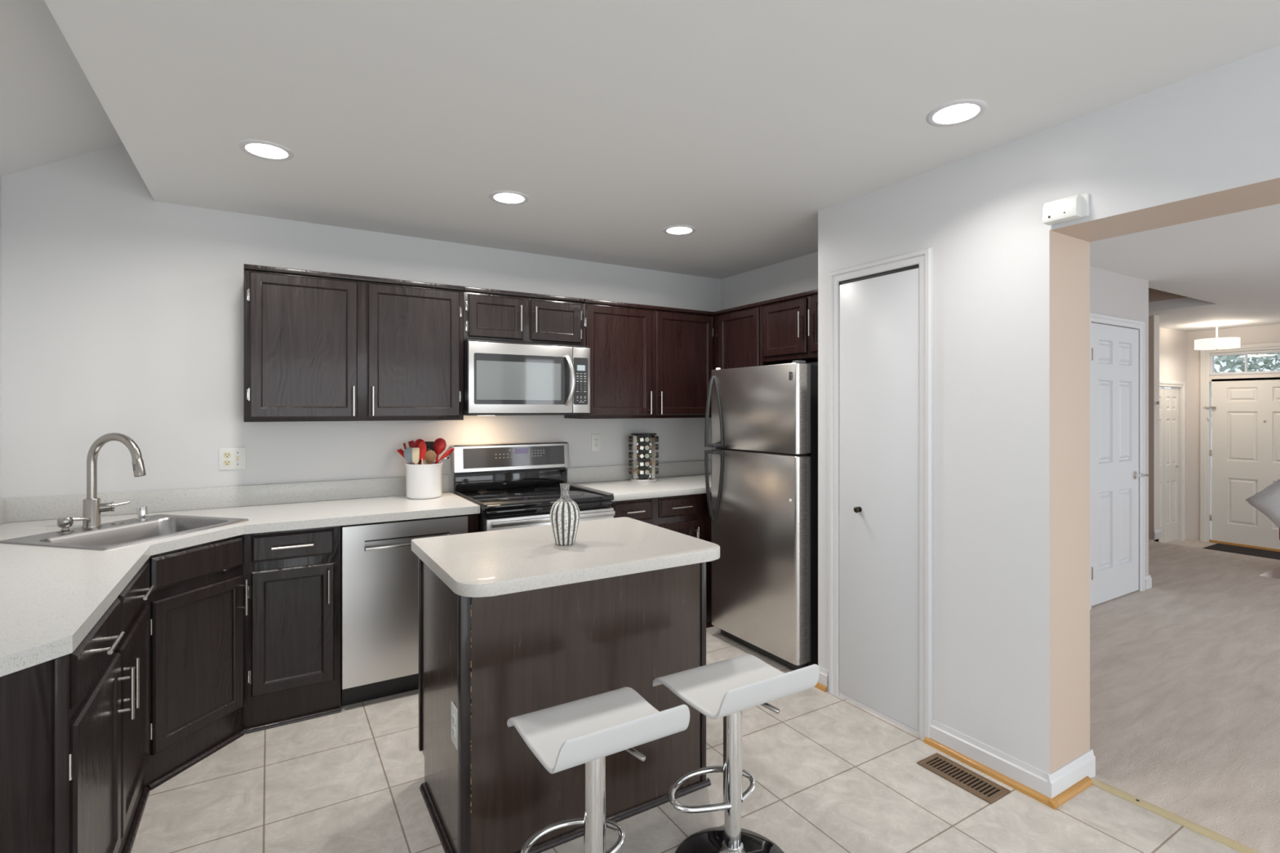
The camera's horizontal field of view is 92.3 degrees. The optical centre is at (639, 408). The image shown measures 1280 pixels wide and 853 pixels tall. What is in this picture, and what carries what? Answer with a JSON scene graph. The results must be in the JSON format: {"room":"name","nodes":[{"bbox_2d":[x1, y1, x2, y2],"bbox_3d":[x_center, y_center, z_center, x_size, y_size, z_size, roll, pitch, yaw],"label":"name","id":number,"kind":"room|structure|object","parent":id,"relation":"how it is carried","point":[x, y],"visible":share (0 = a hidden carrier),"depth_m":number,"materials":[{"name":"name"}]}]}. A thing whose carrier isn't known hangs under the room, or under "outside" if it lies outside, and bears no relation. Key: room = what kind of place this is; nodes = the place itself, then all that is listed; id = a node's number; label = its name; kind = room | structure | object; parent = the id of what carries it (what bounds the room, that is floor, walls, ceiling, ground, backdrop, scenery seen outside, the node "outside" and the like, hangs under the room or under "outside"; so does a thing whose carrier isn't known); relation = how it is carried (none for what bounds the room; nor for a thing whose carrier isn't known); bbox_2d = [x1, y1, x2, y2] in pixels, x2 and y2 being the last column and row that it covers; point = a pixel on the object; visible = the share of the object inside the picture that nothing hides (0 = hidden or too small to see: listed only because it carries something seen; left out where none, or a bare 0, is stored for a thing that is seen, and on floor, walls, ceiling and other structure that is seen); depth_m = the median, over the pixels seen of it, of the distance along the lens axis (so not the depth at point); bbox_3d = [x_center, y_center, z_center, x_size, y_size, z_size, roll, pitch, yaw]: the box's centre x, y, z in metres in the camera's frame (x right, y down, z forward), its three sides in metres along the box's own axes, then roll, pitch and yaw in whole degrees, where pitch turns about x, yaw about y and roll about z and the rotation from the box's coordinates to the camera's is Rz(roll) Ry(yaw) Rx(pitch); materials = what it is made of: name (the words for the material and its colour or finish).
{"room":"kitchen","nodes":[
{"label":"kitchen","id":0,"kind":"room"},
{"bbox_2d":[0,175,1,499],"bbox_3d":[-1.196,-0.663,-0.108,0.100,4.200,6.650,0,0,-31],"label":"wall","id":1,"kind":"structure","parent":0,"point":[0,175],"depth_m":2.75,"materials":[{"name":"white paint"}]},
{"bbox_2d":[0,498,5,524],"bbox_3d":[-2.199,0.458,1.670,0.016,0.108,2.532,0,0,-31],"label":"backsplash","id":2,"kind":"structure","parent":1,"relation":"attached to","point":[2,501],"depth_m":2.73,"materials":[{"name":"stone"}]},
{"bbox_2d":[0,0,122,176],"bbox_3d":[-0.327,-1.663,0.416,2.130,1.355,6.650,0,0,-31],"label":"ceiling","id":3,"kind":"structure","parent":0,"point":[51,112],"depth_m":2.39,"materials":[{"name":"white paint"}]},
{"bbox_2d":[1,142,720,498],"bbox_3d":[-1.141,-0.663,3.866,4.300,4.200,0.100,0,0,-31],"label":"wall","id":4,"kind":"structure","parent":0,"point":[122,308],"depth_m":3.10,"materials":[{"name":"white paint"}]},
{"bbox_2d":[4,474,448,522],"bbox_3d":[-2.019,0.458,3.267,1.973,0.108,0.016,0,0,-31],"label":"backsplash","id":5,"kind":"structure","parent":4,"relation":"attached to","point":[54,507],"depth_m":3.15,"materials":[{"name":"stone"}]},
{"bbox_2d":[218,447,245,470],"bbox_3d":[-2.124,0.261,3.206,0.118,0.115,0.016,0,0,-31],"label":"outlet plate","id":6,"kind":"object","parent":4,"relation":"attached to","point":[233,458],"visible":1,"depth_m":3.21,"materials":[{"name":"white plastic"}]},
{"bbox_2d":[223,452,231,457],"bbox_3d":[-2.144,0.241,3.195,0.033,0.029,0.004,0,0,-31],"label":"socket","id":7,"kind":"object","parent":6,"relation":"attached to","point":[226,455],"depth_m":3.19,"materials":[{"name":"beige plastic"}]},
{"bbox_2d":[223,459,231,465],"bbox_3d":[-2.144,0.281,3.195,0.033,0.029,0.004,0,0,-31],"label":"socket","id":8,"kind":"object","parent":6,"relation":"attached to","point":[226,462],"depth_m":3.19,"materials":[{"name":"beige plastic"}]},
{"bbox_2d":[244,263,464,422],"bbox_3d":[-1.531,-0.318,3.361,1.061,0.765,0.358,0,0,-31],"label":"upper cabinet","id":9,"kind":"object","parent":4,"relation":"attached to","point":[319,346],"visible":1,"depth_m":3.20,"materials":[{"name":"brown wood"}]},
{"bbox_2d":[463,286,584,346],"bbox_3d":[-0.750,-0.546,3.833,0.762,0.307,0.358,0,0,-31],"label":"upper cabinet","id":10,"kind":"object","parent":4,"relation":"attached to","point":[489,314],"visible":0.94,"depth_m":3.70,"materials":[{"name":"brown wood"}]},
{"bbox_2d":[463,339,590,415],"bbox_3d":[-0.722,-0.175,3.785,0.760,0.432,0.458,0,0,-31],"label":"microwave","id":11,"kind":"object","parent":10,"relation":"attached to","point":[501,378],"visible":1,"depth_m":3.62,"materials":[{"name":"silver metal"}]},
{"bbox_2d":[591,434,600,450],"bbox_3d":[-0.306,0.237,4.306,0.072,0.115,0.009,0,0,-31],"label":"outlet plate","id":12,"kind":"object","parent":4,"relation":"attached to","point":[596,438],"visible":1,"depth_m":4.30,"materials":[{"name":"white plastic"}]},
{"bbox_2d":[564,298,713,418],"bbox_3d":[0.025,-0.318,4.300,1.044,0.765,0.358,0,0,-31],"label":"upper cabinet","id":13,"kind":"object","parent":4,"relation":"attached to","point":[646,361],"visible":0.69,"depth_m":4.15,"materials":[{"name":"brown wood"}]},
{"bbox_2d":[566,460,711,483],"bbox_3d":[0.065,0.458,4.524,1.315,0.108,0.016,0,0,-31],"label":"backsplash","id":14,"kind":"structure","parent":4,"relation":"attached to","point":[611,473],"depth_m":4.40,"materials":[{"name":"stone"}]},
{"bbox_2d":[713,315,714,369],"bbox_3d":[0.589,-0.316,4.673,0.301,0.762,0.302,0,0,-31],"label":"cabinet filler","id":15,"kind":"object","parent":4,"relation":"attached to","point":[713,315],"visible":0.07,"depth_m":4.47,"materials":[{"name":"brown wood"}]},
{"bbox_2d":[44,0,1279,331],"bbox_3d":[3.909,-1.077,3.409,11.184,0.100,7.400,0,0,-31],"label":"ceiling","id":16,"kind":"structure","parent":0,"point":[620,123],"depth_m":2.09,"materials":[{"name":"white paint"}]},
{"bbox_2d":[238,140,294,160],"bbox_3d":[-1.483,-1.024,2.445,0.190,0.006,0.190,0,0,-31],"label":"recessed light","id":17,"kind":"object","parent":16,"relation":"in","point":[259,148],"visible":1,"depth_m":2.44,"materials":[{"name":"white"}]},
{"bbox_2d":[244,143,288,158],"bbox_3d":[-1.483,-1.025,2.445,0.148,0.002,0.148,0,0,-31],"label":"diffuser","id":18,"kind":"object","parent":17,"relation":"attached to","point":[259,150],"depth_m":2.44,"materials":[{"name":"white plastic"}]},
{"bbox_2d":[488,191,528,204],"bbox_3d":[-0.636,-1.024,2.991,0.190,0.006,0.190,0,0,-31],"label":"recessed light","id":19,"kind":"object","parent":16,"relation":"in","point":[509,197],"visible":1,"depth_m":2.99,"materials":[{"name":"white"}]},
{"bbox_2d":[493,193,524,203],"bbox_3d":[-0.636,-1.025,2.991,0.148,0.002,0.148,0,0,-31],"label":"diffuser","id":20,"kind":"object","parent":19,"relation":"attached to","point":[498,197],"depth_m":2.99,"materials":[{"name":"white plastic"}]},
{"bbox_2d":[662,225,696,235],"bbox_3d":[0.227,-1.024,3.535,0.190,0.006,0.190,0,0,-31],"label":"recessed light","id":21,"kind":"object","parent":16,"relation":"in","point":[675,229],"visible":1,"depth_m":3.53,"materials":[{"name":"white"}]},
{"bbox_2d":[666,226,692,234],"bbox_3d":[0.227,-1.025,3.535,0.148,0.002,0.148,0,0,-31],"label":"diffuser","id":22,"kind":"object","parent":21,"relation":"attached to","point":[670,230],"depth_m":3.54,"materials":[{"name":"white plastic"}]},
{"bbox_2d":[925,99,987,126],"bbox_3d":[1.097,-1.024,2.136,0.190,0.006,0.190,0,0,-31],"label":"recessed light","id":23,"kind":"object","parent":16,"relation":"in","point":[958,112],"visible":1,"depth_m":2.13,"materials":[{"name":"white"}]},
{"bbox_2d":[933,103,979,123],"bbox_3d":[1.097,-1.025,2.136,0.148,0.002,0.148,0,0,-31],"label":"diffuser","id":24,"kind":"object","parent":23,"relation":"attached to","point":[949,113],"depth_m":2.13,"materials":[{"name":"white plastic"}]},
{"bbox_2d":[1194,323,1240,350],"bbox_3d":[6.966,-0.866,7.425,0.406,0.320,0.406,0,0,-31],"label":"pendant lamp","id":25,"kind":"object","parent":16,"relation":"hanging from","point":[1222,343],"visible":1,"depth_m":7.31,"materials":[{"name":"white"}]},
{"bbox_2d":[1195,346,1237,349],"bbox_3d":[6.966,-0.730,7.425,0.396,0.016,0.396,0,0,-31],"label":"diffuser","id":26,"kind":"object","parent":25,"relation":"attached to","point":[1197,348],"depth_m":7.39,"materials":[{"name":"white"}]},
{"bbox_2d":[130,538,1279,852],"bbox_3d":[2.669,1.587,2.661,9.580,0.300,7.400,0,0,-31],"label":"floor","id":27,"kind":"structure","parent":0,"point":[832,774],"depth_m":2.43,"materials":[{"name":"tile"}]},
{"bbox_2d":[0,654,69,852],"bbox_3d":[-1.401,0.995,0.972,0.024,0.885,0.860,0,0,14],"label":"end panel","id":28,"kind":"object","parent":27,"relation":"on","point":[34,700],"visible":0.88,"depth_m":1.33,"materials":[{"name":"brown wood"}]},
{"bbox_2d":[68,560,155,852],"bbox_3d":[-1.828,0.995,1.704,0.680,0.885,1.062,0,0,-31],"label":"base cabinet","id":29,"kind":"object","parent":27,"relation":"on","point":[109,670],"visible":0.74,"depth_m":1.77,"materials":[{"name":"brown wood"}]},
{"bbox_2d":[0,474,479,676],"bbox_3d":[-1.341,0.478,2.151,1.981,0.148,2.626,0,0,-31],"label":"countertop","id":30,"kind":"structure","parent":29,"relation":"on","point":[51,598],"depth_m":2.66,"materials":[{"name":"stone"}]},
{"bbox_2d":[0,514,248,550],"bbox_3d":[-2.123,0.595,2.585,0.536,0.179,0.624,0,0,14],"label":"sink","id":31,"kind":"object","parent":30,"relation":"in","point":[108,535],"visible":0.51,"depth_m":2.64,"materials":[{"name":"silver metal"}]},
{"bbox_2d":[56,516,88,533],"bbox_3d":[-2.347,0.476,2.543,0.095,0.060,0.053,0,0,-31],"label":"soap dispenser","id":32,"kind":"object","parent":31,"relation":"on","point":[65,522],"visible":1,"depth_m":2.52,"materials":[{"name":"silver metal"}]},
{"bbox_2d":[82,432,146,528],"bbox_3d":[-2.240,0.304,2.665,0.277,0.404,0.140,0,0,3],"label":"faucet","id":33,"kind":"object","parent":31,"relation":"on","point":[92,508],"visible":1,"depth_m":2.62,"materials":[{"name":"silver metal"}]},
{"bbox_2d":[136,505,149,519],"bbox_3d":[-2.285,0.476,2.826,0.048,0.060,0.048,0,0,-31],"label":"air gap","id":34,"kind":"object","parent":31,"relation":"on","point":[142,511],"visible":1,"depth_m":2.81,"materials":[{"name":"silver metal"}]},
{"bbox_2d":[404,462,443,499],"bbox_3d":[-1.248,0.413,3.556,0.208,0.197,0.208,0,0,-31],"label":"utensil crock","id":35,"kind":"object","parent":30,"relation":"on","point":[424,481],"visible":0.89,"depth_m":3.47,"materials":[{"name":"white ceramic"}]},
{"bbox_2d":[397,448,404,457],"bbox_3d":[-1.349,0.364,3.561,0.106,0.262,0.039,0,0,6],"label":"spatula","id":36,"kind":"object","parent":35,"relation":"in","point":[400,451],"visible":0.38,"depth_m":3.56,"materials":[{"name":"red plastic"}]},
{"bbox_2d":[403,447,413,464],"bbox_3d":[-1.315,0.358,3.517,0.078,0.273,0.030,0,0,-7],"label":"serving spoon","id":37,"kind":"object","parent":35,"relation":"in","point":[407,453],"visible":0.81,"depth_m":3.51,"materials":[{"name":"grey plastic"}]},
{"bbox_2d":[403,440,415,464],"bbox_3d":[-1.337,0.340,3.586,0.089,0.309,0.028,0,0,6],"label":"fork","id":38,"kind":"object","parent":35,"relation":"in","point":[411,444],"visible":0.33,"depth_m":3.58,"materials":[{"name":"red plastic"}]},
{"bbox_2d":[412,447,419,464],"bbox_3d":[-1.276,0.358,3.502,0.042,0.272,0.020,0,0,-11],"label":"wooden spatula","id":39,"kind":"object","parent":35,"relation":"in","point":[415,451],"visible":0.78,"depth_m":3.49,"materials":[{"name":"beige wood"}]},
{"bbox_2d":[413,439,425,464],"bbox_3d":[-1.304,0.337,3.626,0.078,0.316,0.033,0,0,28],"label":"slotted spoon","id":40,"kind":"object","parent":35,"relation":"in","point":[417,442],"visible":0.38,"depth_m":3.63,"materials":[{"name":"red plastic"}]},
{"bbox_2d":[418,441,426,464],"bbox_3d":[-1.242,0.341,3.508,0.044,0.307,0.015,0,0,-6],"label":"spatula","id":41,"kind":"object","parent":35,"relation":"in","point":[422,446],"visible":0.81,"depth_m":3.51,"materials":[{"name":"red plastic"}]},
{"bbox_2d":[424,441,434,451],"bbox_3d":[-1.244,0.344,3.620,0.065,0.301,0.032,0,0,0],"label":"turner","id":42,"kind":"object","parent":35,"relation":"in","point":[429,445],"visible":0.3,"depth_m":3.63,"materials":[{"name":"grey plastic"}]},
{"bbox_2d":[424,450,436,464],"bbox_3d":[-1.192,0.365,3.499,0.063,0.258,0.032,0,0,22],"label":"wooden spoon","id":43,"kind":"object","parent":35,"relation":"in","point":[430,455],"visible":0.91,"depth_m":3.49,"materials":[{"name":"brown wood"}]},
{"bbox_2d":[435,441,443,462],"bbox_3d":[-1.173,0.344,3.572,0.060,0.301,0.017,0,0,2],"label":"serving spoon","id":44,"kind":"object","parent":35,"relation":"in","point":[439,446],"visible":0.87,"depth_m":3.57,"materials":[{"name":"red plastic"}]},
{"bbox_2d":[432,438,446,463],"bbox_3d":[-1.179,0.334,3.611,0.081,0.322,0.021,0,0,-26],"label":"serving spoon","id":45,"kind":"object","parent":35,"relation":"in","point":[441,440],"visible":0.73,"depth_m":3.61,"materials":[{"name":"red plastic"}]},
{"bbox_2d":[435,448,453,463],"bbox_3d":[-1.136,0.360,3.547,0.130,0.270,0.038,0,0,1],"label":"spatula","id":46,"kind":"object","parent":35,"relation":"in","point":[448,452],"visible":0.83,"depth_m":3.54,"materials":[{"name":"red plastic"}]},
{"bbox_2d":[144,534,248,790],"bbox_3d":[-2.048,0.995,2.574,0.605,0.885,0.427,0,0,14],"label":"base cabinet","id":47,"kind":"object","parent":27,"relation":"on","point":[195,602],"visible":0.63,"depth_m":2.50,"materials":[{"name":"brown wood"}]},
{"bbox_2d":[243,525,341,734],"bbox_3d":[-1.733,0.995,3.061,0.390,0.885,0.663,0,0,-31],"label":"base cabinet","id":48,"kind":"object","parent":27,"relation":"on","point":[291,625],"visible":0.87,"depth_m":2.81,"materials":[{"name":"brown wood"}]},
{"bbox_2d":[340,515,467,706],"bbox_3d":[-1.307,0.999,3.315,0.592,0.876,0.601,0,0,-31],"label":"dishwasher","id":49,"kind":"object","parent":27,"relation":"on","point":[380,567],"visible":0.6,"depth_m":3.00,"materials":[{"name":"silver metal"}]},
{"bbox_2d":[340,525,341,683],"bbox_3d":[-1.322,0.947,3.339,0.592,0.760,0.544,0,0,-31],"label":"tub","id":50,"kind":"object","parent":49,"relation":"in","point":[340,526],"depth_m":2.97,"materials":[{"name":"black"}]},
{"bbox_2d":[465,513,478,533],"bbox_3d":[-0.961,0.995,3.377,0.060,0.885,0.304,0,0,-31],"label":"strip","id":51,"kind":"object","parent":27,"relation":"on","point":[473,519],"visible":0.14,"depth_m":3.25,"materials":[{"name":"brown wood"}]},
{"bbox_2d":[450,441,614,532],"bbox_3d":[-0.644,0.830,3.658,0.762,1.214,0.754,0,0,-31],"label":"range","id":52,"kind":"object","parent":27,"relation":"on","point":[495,467],"visible":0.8,"depth_m":3.77,"materials":[{"name":"silver metal"}]},
{"bbox_2d":[453,484,613,511],"bbox_3d":[-0.641,0.518,3.653,0.762,0.027,0.642,0,0,-31],"label":"cooktop","id":53,"kind":"object","parent":52,"relation":"in","point":[533,497],"depth_m":3.55,"materials":[{"name":"black glass"}]},
{"bbox_2d":[411,516,719,852],"bbox_3d":[-0.291,0.975,2.345,0.975,0.925,0.773,0,0,-31],"label":"kitchen island","id":54,"kind":"object","parent":27,"relation":"on","point":[514,622],"visible":0.98,"depth_m":2.08,"materials":[{"name":"brown wood"}]},
{"bbox_2d":[451,701,457,750],"bbox_3d":[-0.585,0.999,1.938,0.009,0.122,0.078,0,0,-31],"label":"outlet plate","id":55,"kind":"object","parent":54,"relation":"attached to","point":[454,709],"visible":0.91,"depth_m":1.93,"materials":[{"name":"white plastic"}]},
{"bbox_2d":[451,714,455,724],"bbox_3d":[-0.587,0.980,1.937,0.004,0.029,0.033,0,0,-31],"label":"socket","id":56,"kind":"object","parent":55,"relation":"attached to","point":[453,716],"depth_m":1.93,"materials":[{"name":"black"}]},
{"bbox_2d":[451,726,455,737],"bbox_3d":[-0.587,1.018,1.937,0.004,0.029,0.033,0,0,-31],"label":"socket","id":57,"kind":"object","parent":55,"relation":"attached to","point":[453,728],"depth_m":1.93,"materials":[{"name":"white plastic"}]},
{"bbox_2d":[411,516,719,597],"bbox_3d":[-0.287,0.532,2.339,0.975,0.040,0.758,0,0,-31],"label":"island countertop","id":58,"kind":"structure","parent":54,"relation":"on","point":[491,563],"depth_m":2.17,"materials":[{"name":"stone"}]},
{"bbox_2d":[550,483,579,545],"bbox_3d":[-0.285,0.398,2.332,0.113,0.226,0.113,0,0,-31],"label":"vase","id":59,"kind":"object","parent":58,"relation":"on","point":[565,512],"visible":1,"depth_m":2.29,"materials":[{"name":"ceramic"}]},
{"bbox_2d":[506,687,689,852],"bbox_3d":[-0.122,1.102,1.668,0.380,0.670,0.378,0,0,-31],"label":"bar stool","id":60,"kind":"object","parent":27,"relation":"on","point":[588,730],"visible":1,"depth_m":1.64,"materials":[{"name":"white plastic"}]},
{"bbox_2d":[610,493,714,628],"bbox_3d":[0.234,0.995,4.248,1.340,0.885,0.663,0,0,-31],"label":"base cabinet","id":61,"kind":"object","parent":27,"relation":"on","point":[686,514],"visible":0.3,"depth_m":3.92,"materials":[{"name":"brown wood"}]},
{"bbox_2d":[566,460,711,501],"bbox_3d":[0.228,0.478,4.259,1.342,0.148,0.638,0,0,-31],"label":"countertop","id":62,"kind":"structure","parent":61,"relation":"on","point":[686,477],"depth_m":4.25,"materials":[{"name":"stone"}]},
{"bbox_2d":[630,432,657,482],"bbox_3d":[0.026,0.342,4.342,0.190,0.338,0.190,0,0,-3],"label":"spice carousel","id":63,"kind":"object","parent":62,"relation":"on","point":[644,477],"visible":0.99,"depth_m":4.28,"materials":[{"name":"silver metal"}]},
{"bbox_2d":[628,467,633,474],"bbox_3d":[-0.053,0.440,4.338,0.053,0.045,0.045,0,0,-3],"label":"spice jar","id":64,"kind":"object","parent":63,"relation":"on","point":[630,470],"visible":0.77,"depth_m":4.32,"materials":[{"name":"brown"}]},
{"bbox_2d":[628,459,633,466],"bbox_3d":[-0.053,0.384,4.338,0.053,0.045,0.045,0,0,-3],"label":"spice jar","id":65,"kind":"object","parent":63,"relation":"on","point":[630,462],"visible":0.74,"depth_m":4.32,"materials":[{"name":"green"}]},
{"bbox_2d":[628,444,633,450],"bbox_3d":[-0.053,0.271,4.338,0.053,0.045,0.045,0,0,-3],"label":"spice jar","id":66,"kind":"object","parent":63,"relation":"on","point":[630,446],"visible":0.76,"depth_m":4.32,"materials":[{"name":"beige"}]},
{"bbox_2d":[628,435,633,442],"bbox_3d":[-0.053,0.214,4.338,0.053,0.045,0.045,0,0,-3],"label":"spice jar","id":67,"kind":"object","parent":63,"relation":"on","point":[630,437],"visible":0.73,"depth_m":4.32,"materials":[{"name":"brown"}]},
{"bbox_2d":[652,653,819,852],"bbox_3d":[0.290,1.102,1.920,0.380,0.670,0.378,0,0,-31],"label":"bar stool","id":68,"kind":"object","parent":27,"relation":"on","point":[726,688],"visible":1,"depth_m":1.90,"materials":[{"name":"white plastic"}]},
{"bbox_2d":[704,360,817,670],"bbox_3d":[0.893,0.589,3.725,0.748,1.696,0.751,0,0,-31],"label":"refrigerator","id":69,"kind":"object","parent":27,"relation":"on","point":[762,505],"visible":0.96,"depth_m":3.45,"materials":[{"name":"silver metal"}]},
{"bbox_2d":[916,752,1010,803],"bbox_3d":[1.254,1.434,2.397,0.135,0.006,0.298,0,0,-31],"label":"floor vent","id":70,"kind":"object","parent":27,"relation":"in","point":[967,780],"visible":1,"depth_m":2.39,"materials":[{"name":"brown metal"}]},
{"bbox_2d":[1091,777,1261,852],"bbox_3d":[2.758,1.444,0.691,0.047,0.025,3.935,0,0,-31],"label":"trim","id":71,"kind":"structure","parent":27,"relation":"on","point":[1233,844],"depth_m":2.15,"materials":[{"name":"beige wood"}]},
{"bbox_2d":[720,251,817,365],"bbox_3d":[1.093,0.185,4.228,0.100,2.504,1.590,0,0,-31],"label":"wall","id":72,"kind":"structure","parent":0,"point":[797,275],"depth_m":4.38,"materials":[{"name":"white paint"}]},
{"bbox_2d":[713,302,786,369],"bbox_3d":[0.791,-0.318,4.316,0.322,0.765,0.511,0,0,-31],"label":"upper cabinet","id":73,"kind":"object","parent":72,"relation":"attached to","point":[738,331],"visible":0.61,"depth_m":4.20,"materials":[{"name":"brown wood"}]},
{"bbox_2d":[760,288,817,363],"bbox_3d":[1.106,-0.502,3.760,0.358,0.395,0.764,0,0,-31],"label":"upper cabinet","id":74,"kind":"object","parent":72,"relation":"attached to","point":[789,322],"visible":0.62,"depth_m":3.80,"materials":[{"name":"brown wood"}]},
{"bbox_2d":[817,44,1279,773],"bbox_3d":[1.759,0.185,2.118,0.310,2.504,2.710,0,0,-31],"label":"wall","id":75,"kind":"structure","parent":0,"point":[1011,292],"depth_m":2.36,"materials":[{"name":"white paint"}]},
{"bbox_2d":[814,682,826,692],"bbox_3d":[0.924,1.426,3.156,0.019,0.022,0.074,0,0,-31],"label":"trim","id":76,"kind":"structure","parent":75,"relation":"attached to","point":[819,686],"depth_m":3.14,"materials":[{"name":"brown wood"}]},
{"bbox_2d":[817,666,828,690],"bbox_3d":[0.939,1.387,3.164,0.014,0.100,0.072,0,0,-31],"label":"baseboard","id":77,"kind":"structure","parent":75,"relation":"attached to","point":[823,679],"depth_m":3.15,"materials":[{"name":"white wood"}]},
{"bbox_2d":[828,247,932,739],"bbox_3d":[1.098,0.372,2.879,0.036,2.130,0.563,0,0,-31],"label":"door","id":78,"kind":"structure","parent":75,"relation":"in","point":[880,312],"depth_m":2.86,"materials":[{"name":"white wood"}]},
{"bbox_2d":[929,719,1048,796],"bbox_3d":[1.369,1.387,2.451,0.014,0.100,0.477,0,0,-31],"label":"baseboard","id":79,"kind":"structure","parent":75,"relation":"attached to","point":[1030,776],"depth_m":2.42,"materials":[{"name":"white wood"}]},
{"bbox_2d":[923,737,1057,809],"bbox_3d":[1.362,1.426,2.430,0.019,0.022,0.519,0,0,-31],"label":"trim","id":80,"kind":"structure","parent":75,"relation":"attached to","point":[982,768],"depth_m":2.40,"materials":[{"name":"brown wood"}]},
{"bbox_2d":[1042,192,1088,225],"bbox_3d":[1.507,-0.709,2.180,0.058,0.082,0.128,0,0,-31],"label":"door chime","id":81,"kind":"object","parent":75,"relation":"attached to","point":[1076,206],"visible":1,"depth_m":2.16,"materials":[{"name":"white plastic"}]},
{"bbox_2d":[1048,776,1093,809],"bbox_3d":[1.605,1.426,2.287,0.289,0.022,0.019,0,0,-31],"label":"trim","id":82,"kind":"structure","parent":75,"relation":"attached to","point":[1086,782],"depth_m":2.28,"materials":[{"name":"brown wood"}]},
{"bbox_2d":[1047,749,1095,798],"bbox_3d":[1.633,1.387,2.324,0.336,0.100,0.014,0,0,-31],"label":"baseboard","id":83,"kind":"object","parent":75,"relation":"attached to","point":[1060,780],"visible":0.95,"depth_m":2.31,"materials":[{"name":"white wood"}]},
{"bbox_2d":[1089,266,1148,576],"bbox_3d":[2.639,0.205,4.149,3.295,2.464,0.140,0,0,-31],"label":"wall","id":84,"kind":"structure","parent":0,"point":[1113,294],"depth_m":4.75,"materials":[{"name":"grey paint"}]},
{"bbox_2d":[1089,312,1149,609],"bbox_3d":[3.593,0.373,4.625,0.928,2.127,0.094,0,0,-31],"label":"door","id":85,"kind":"structure","parent":84,"relation":"in","point":[1117,474],"depth_m":4.64,"materials":[{"name":"white wood"}]},
{"bbox_2d":[1145,574,1151,589],"bbox_3d":[4.059,1.387,4.916,0.110,0.100,0.014,0,0,-31],"label":"baseboard","id":86,"kind":"structure","parent":84,"relation":"attached to","point":[1148,578],"depth_m":4.91,"materials":[{"name":"white wood"}]},
{"bbox_2d":[1148,315,1159,542],"bbox_3d":[5.263,0.355,7.537,0.140,2.764,1.730,0,0,-31],"label":"wall","id":87,"kind":"structure","parent":0,"point":[1153,321],"depth_m":6.79,"materials":[{"name":"beige paint"}]},
{"bbox_2d":[1153,528,1161,539],"bbox_3d":[5.714,1.387,6.790,0.160,0.100,0.014,0,0,-31],"label":"baseboard","id":88,"kind":"structure","parent":87,"relation":"attached to","point":[1157,533],"depth_m":6.78,"materials":[{"name":"white wood"}]},
{"bbox_2d":[1148,288,1186,302],"bbox_3d":[4.384,-0.463,6.604,2.330,3.800,2.420,0,0,-31],"label":"wall","id":89,"kind":"structure","parent":0,"point":[1154,295],"depth_m":6.41,"materials":[{"name":"beige paint"}]},
{"bbox_2d":[1159,327,1186,540],"bbox_3d":[6.455,0.355,7.759,2.130,2.764,0.100,0,0,-31],"label":"wall","id":90,"kind":"structure","parent":0,"point":[1172,343],"depth_m":8.08,"materials":[{"name":"beige paint"}]},
{"bbox_2d":[1159,380,1185,542],"bbox_3d":[6.723,0.690,7.877,1.100,2.095,0.075,0,0,-31],"label":"door","id":91,"kind":"structure","parent":90,"relation":"in","point":[1168,397],"depth_m":7.99,"materials":[{"name":"white wood"}]},
{"bbox_2d":[1166,538,1217,548],"bbox_3d":[7.199,1.767,5.394,3.300,0.060,7.400,0,0,-31],"label":"floor","id":92,"kind":"structure","parent":0,"point":[1188,542],"depth_m":7.94,"materials":[{"name":"beige carpet"}]},
{"bbox_2d":[1202,543,1279,559],"bbox_3d":[7.301,1.729,7.014,1.050,0.014,1.370,0,0,-31],"label":"doormat","id":93,"kind":"object","parent":92,"relation":"on","point":[1219,547],"visible":0.44,"depth_m":7.46,"materials":[{"name":"black fabric"}]},
{"bbox_2d":[1186,324,1279,540],"bbox_3d":[8.889,0.355,5.689,0.100,2.764,6.160,0,0,-31],"label":"wall","id":94,"kind":"structure","parent":0,"point":[1267,333],"depth_m":8.12,"materials":[{"name":"beige paint"}]},
{"bbox_2d":[1200,341,1279,551],"bbox_3d":[7.777,0.462,7.453,0.102,2.550,1.510,0,0,-31],"label":"door","id":95,"kind":"structure","parent":94,"relation":"in","point":[1245,451],"depth_m":7.77,"materials":[{"name":"white wood"}]},
{"bbox_2d":[1208,349,1279,375],"bbox_3d":[7.790,-0.576,7.461,0.072,0.285,1.330,0,0,-31],"label":"window","id":96,"kind":"structure","parent":95,"relation":"attached to","point":[1211,356],"depth_m":7.76,"materials":[{"name":"white"}]},
{"label":"outside","id":97,"kind":"structure","parent":0,"visible":0},
{"bbox_3d":[13.823,1.862,10.674,13.300,0.150,20.000,0,0,-31],"label":"ground","id":98,"kind":"structure","parent":97,"visible":0},
{"bbox_2d":[1160,352,1279,388],"bbox_3d":[11.478,-1.151,10.147,5.822,6.557,11.426,0,0,-22],"label":"tree","id":99,"kind":"object","parent":98,"relation":"on","point":[1228,359],"visible":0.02,"depth_m":10.66,"materials":[{"name":"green plant"}]},
{"bbox_3d":[5.917,1.342,5.117,0.620,0.790,0.730,0,0,-31],"label":"armchair","id":100,"kind":"object","parent":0,"visible":0},
{"bbox_2d":[1244,479,1279,528],"bbox_3d":[5.457,0.781,5.086,0.241,0.660,0.658,0,0,-25],"label":"pillow","id":101,"kind":"object","parent":100,"relation":"on","point":[1267,500],"visible":1,"depth_m":5.18,"materials":[{"name":"white fabric"}]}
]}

